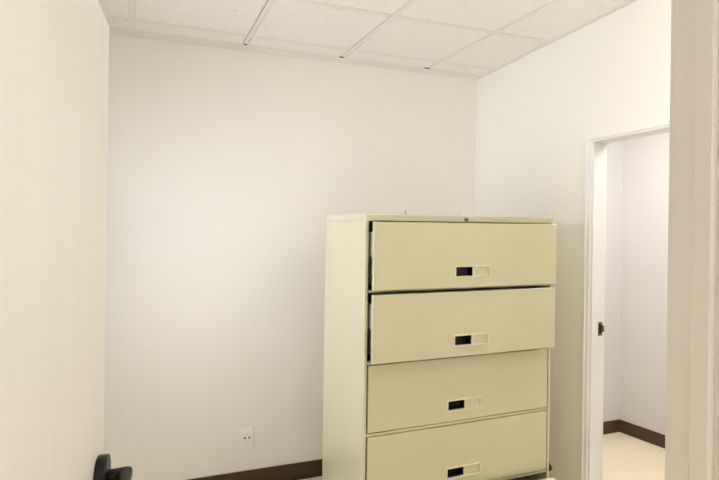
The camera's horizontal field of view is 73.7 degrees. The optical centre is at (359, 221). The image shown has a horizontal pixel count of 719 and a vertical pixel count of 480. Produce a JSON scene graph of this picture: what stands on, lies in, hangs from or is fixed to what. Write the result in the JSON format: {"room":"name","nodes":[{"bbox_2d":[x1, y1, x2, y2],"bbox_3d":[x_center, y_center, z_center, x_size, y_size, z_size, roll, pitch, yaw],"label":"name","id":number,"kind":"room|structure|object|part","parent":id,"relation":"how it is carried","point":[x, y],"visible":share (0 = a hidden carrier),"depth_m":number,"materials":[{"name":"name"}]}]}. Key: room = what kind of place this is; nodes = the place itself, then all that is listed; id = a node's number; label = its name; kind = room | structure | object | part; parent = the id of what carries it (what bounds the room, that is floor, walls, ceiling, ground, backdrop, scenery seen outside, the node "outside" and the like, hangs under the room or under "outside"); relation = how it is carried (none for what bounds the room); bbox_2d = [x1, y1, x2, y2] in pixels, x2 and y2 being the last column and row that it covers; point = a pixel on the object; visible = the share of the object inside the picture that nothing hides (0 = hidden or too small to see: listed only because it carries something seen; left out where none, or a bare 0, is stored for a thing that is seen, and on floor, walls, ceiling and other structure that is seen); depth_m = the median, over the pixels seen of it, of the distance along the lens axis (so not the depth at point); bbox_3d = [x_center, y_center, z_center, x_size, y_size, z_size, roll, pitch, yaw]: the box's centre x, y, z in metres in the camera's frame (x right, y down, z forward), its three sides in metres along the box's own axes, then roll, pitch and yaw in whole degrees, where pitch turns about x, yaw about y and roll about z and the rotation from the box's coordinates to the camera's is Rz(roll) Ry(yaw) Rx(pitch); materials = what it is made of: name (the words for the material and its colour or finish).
{"room":"back office","nodes":[
{"label":"back office","id":0,"kind":"room"},
{"bbox_2d":[103,34,476,479],"bbox_3d":[-0.576,0.270,2.955,3.042,2.640,0.100,1,0,-19],"label":"wall","id":1,"kind":"structure","parent":0,"point":[226,168],"depth_m":2.85,"materials":[{"name":"paint"}]},
{"bbox_2d":[241,427,252,447],"bbox_3d":[-0.672,1.289,2.867,0.072,0.116,0.013,1,0,-19],"label":"wall outlet","id":2,"kind":"object","parent":1,"relation":"attached to","point":[246,433],"visible":1,"depth_m":2.86,"materials":[{"name":"white plastic"}]},
{"bbox_2d":[242,430,251,444],"bbox_3d":[-0.672,1.289,2.867,0.052,0.084,0.013,1,0,-19],"label":"receptacle","id":3,"kind":"object","parent":2,"relation":"attached to","point":[246,434],"depth_m":2.86,"materials":[{"name":"white plastic"}]},
{"bbox_2d":[187,459,321,479],"bbox_3d":[-0.563,1.540,2.903,2.851,0.100,0.018,1,0,-19],"label":"baseboard","id":4,"kind":"structure","parent":1,"relation":"attached to","point":[307,469],"depth_m":2.93,"materials":[{"name":"brown rubber"}]},
{"bbox_2d":[109,27,483,79],"bbox_3d":[-0.514,-1.018,2.865,2.867,0.005,0.098,1,0,-19],"label":"trim","id":5,"kind":"structure","parent":1,"relation":"attached to","point":[112,30],"depth_m":2.88,"materials":[{"name":"white metal"}]},
{"bbox_2d":[98,0,632,74],"bbox_3d":[1.314,-1.006,1.294,5.900,0.035,4.600,1,0,-19],"label":"ceiling","id":6,"kind":"structure","parent":0,"point":[478,37],"depth_m":2.46,"materials":[{"name":"tile"}]},
{"bbox_2d":[301,432,664,479],"bbox_3d":[1.277,1.656,1.294,5.900,0.080,4.600,1,0,-19],"label":"floor","id":7,"kind":"structure","parent":0,"point":[625,457],"depth_m":3.27,"materials":[{"name":"plastic"}]},
{"bbox_2d":[322,214,556,479],"bbox_3d":[0.384,0.788,2.359,0.976,1.630,0.655,1,0,-20],"label":"filing cabinet","id":8,"kind":"object","parent":7,"relation":"on","point":[439,330],"visible":1,"depth_m":2.09,"materials":[{"name":"metal"}]},
{"bbox_2d":[368,257,371,284],"bbox_3d":[0.395,0.167,2.312,0.864,0.204,0.478,1,0,-20],"label":"slide","id":9,"kind":"object","parent":8,"relation":"on","point":[369,258],"depth_m":2.01,"materials":[{"name":"metal"}]},
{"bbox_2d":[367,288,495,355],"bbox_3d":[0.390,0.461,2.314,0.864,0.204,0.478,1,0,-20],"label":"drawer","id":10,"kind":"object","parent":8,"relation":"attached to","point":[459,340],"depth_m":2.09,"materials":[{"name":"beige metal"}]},
{"bbox_3d":[0.370,-0.013,2.386,0.949,0.028,0.586,1,0,-20],"label":"panel","id":11,"kind":"part","parent":8,"relation":"part of","materials":[{"name":"metal"}]},
{"bbox_3d":[0.453,1.027,2.123,0.909,0.276,0.022,1,0,-20],"label":"drawer","id":12,"kind":"part","parent":8,"relation":"part of","materials":[{"name":"metal"}]},
{"bbox_2d":[448,467,462,476],"bbox_3d":[0.413,1.096,2.117,0.087,0.045,0.030,1,0,-20],"label":"handle","id":13,"kind":"object","parent":8,"relation":"on","point":[452,471],"depth_m":2.13,"materials":[{"name":"black plastic"}]},
{"bbox_2d":[448,400,463,409],"bbox_3d":[0.417,0.802,2.117,0.087,0.045,0.030,1,0,-20],"label":"handle","id":14,"kind":"object","parent":8,"relation":"on","point":[452,404],"depth_m":2.13,"materials":[{"name":"black plastic"}]},
{"bbox_3d":[0.452,0.880,2.131,0.922,0.011,0.031,1,0,-20],"label":"rail","id":15,"kind":"part","parent":8,"relation":"part of","materials":[{"name":"metal"}]},
{"bbox_3d":[0.457,0.733,2.123,0.909,0.276,0.022,1,0,-20],"label":"drawer","id":16,"kind":"part","parent":8,"relation":"part of","materials":[{"name":"metal"}]},
{"bbox_3d":[0.460,0.292,2.131,0.922,0.011,0.031,1,0,-20],"label":"rail","id":17,"kind":"part","parent":8,"relation":"part of","materials":[{"name":"metal"}]},
{"bbox_3d":[0.477,0.438,2.080,0.909,0.276,0.022,1,0,-20],"label":"drawer","id":18,"kind":"part","parent":8,"relation":"part of","materials":[{"name":"metal"}]},
{"bbox_2d":[455,335,470,344],"bbox_3d":[0.437,0.508,2.074,0.087,0.045,0.030,1,0,-20],"label":"handle","id":19,"kind":"object","parent":8,"relation":"on","point":[459,339],"depth_m":2.08,"materials":[{"name":"black plastic"}]},
{"bbox_2d":[456,267,471,275],"bbox_3d":[0.442,0.214,2.072,0.087,0.045,0.030,1,0,-20],"label":"handle","id":20,"kind":"object","parent":8,"relation":"on","point":[460,271],"depth_m":2.09,"materials":[{"name":"black plastic"}]},
{"bbox_3d":[0.482,0.144,2.078,0.909,0.276,0.022,1,0,-20],"label":"drawer","id":21,"kind":"part","parent":8,"relation":"part of","materials":[{"name":"metal"}]},
{"bbox_3d":[0.448,1.175,2.131,0.922,0.011,0.031,1,0,-20],"label":"rail","id":22,"kind":"part","parent":8,"relation":"part of","materials":[{"name":"metal"}]},
{"bbox_2d":[509,476,532,479],"bbox_3d":[0.385,1.343,2.295,0.864,0.207,0.478,1,0,-20],"label":"drawer","id":23,"kind":"object","parent":8,"relation":"on","point":[524,477],"depth_m":2.37,"materials":[{"name":"metal"}]},
{"bbox_2d":[475,0,670,479],"bbox_3d":[1.548,0.300,1.343,0.075,2.640,4.330,1,0,-19],"label":"wall","id":24,"kind":"structure","parent":0,"point":[536,113],"depth_m":2.54,"materials":[{"name":"paint"}]},
{"bbox_2d":[483,0,637,75],"bbox_3d":[1.223,-0.994,2.205,0.012,0.005,2.282,1,0,-19],"label":"trim","id":25,"kind":"structure","parent":24,"relation":"attached to","point":[627,4],"depth_m":2.53,"materials":[{"name":"white metal"}]},
{"bbox_2d":[581,123,669,479],"bbox_3d":[1.331,0.611,1.960,0.083,2.011,0.935,1,0,-19],"label":"trim","id":26,"kind":"structure","parent":24,"relation":"attached to","point":[599,148],"depth_m":2.38,"materials":[{"name":"white paint"}]},
{"bbox_2d":[598,322,603,335],"bbox_3d":[1.204,0.534,2.390,0.038,0.068,0.003,1,0,-19],"label":"strike plate","id":27,"kind":"object","parent":26,"relation":"attached to","point":[600,326],"visible":1,"depth_m":2.39,"materials":[{"name":"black metal"}]},
{"bbox_2d":[603,141,622,421],"bbox_3d":[1.529,0.299,3.598,1.358,2.640,0.100,1,0,-19],"label":"wall","id":28,"kind":"structure","parent":0,"point":[614,183],"depth_m":3.69,"materials":[{"name":"grey paint"}]},
{"bbox_2d":[603,419,619,434],"bbox_3d":[1.449,1.570,3.520,1.189,0.096,0.008,1,0,-19],"label":"baseboard","id":29,"kind":"structure","parent":28,"relation":"attached to","point":[613,426],"depth_m":3.68,"materials":[{"name":"brown rubber"}]},
{"bbox_2d":[620,132,669,434],"bbox_3d":[3.328,0.325,1.879,0.100,2.640,4.500,1,0,-34],"label":"wall","id":30,"kind":"structure","parent":0,"point":[645,207],"depth_m":3.58,"materials":[{"name":"grey paint"}]},
{"bbox_2d":[620,420,664,448],"bbox_3d":[3.211,1.595,1.930,0.008,0.096,4.296,1,0,-34],"label":"baseboard","id":31,"kind":"structure","parent":30,"relation":"attached to","point":[658,439],"depth_m":3.57,"materials":[{"name":"brown rubber"}]},
{"bbox_3d":[0.251,0.282,0.590,2.867,2.640,0.150,1,0,-19],"label":"wall","id":32,"kind":"structure","parent":0,"visible":0},
{"bbox_2d":[0,0,131,479],"bbox_3d":[-0.521,0.533,0.870,0.125,2.100,0.876,1,0,-19],"label":"door","id":33,"kind":"structure","parent":32,"relation":"in","point":[54,54],"depth_m":0.79,"materials":[{"name":"paint"}]},
{"bbox_3d":[-0.576,0.637,1.156,0.040,0.033,0.125,1,0,-19],"label":"lever","id":34,"kind":"part","parent":33,"relation":"part of","materials":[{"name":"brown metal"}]},
{"bbox_2d":[665,0,676,479],"bbox_3d":[0.067,0.501,0.528,1.055,2.196,0.178,1,0,-19],"label":"trim","id":35,"kind":"structure","parent":32,"relation":"attached to","point":[673,2],"depth_m":0.76,"materials":[{"name":"beige paint"}]},
{"bbox_2d":[670,0,718,479],"bbox_3d":[0.066,0.521,0.528,0.973,2.155,0.150,1,0,-19],"label":"trim","id":36,"kind":"structure","parent":32,"relation":"attached to","point":[694,447],"depth_m":0.70,"materials":[{"name":"beige paint"}]}
]}

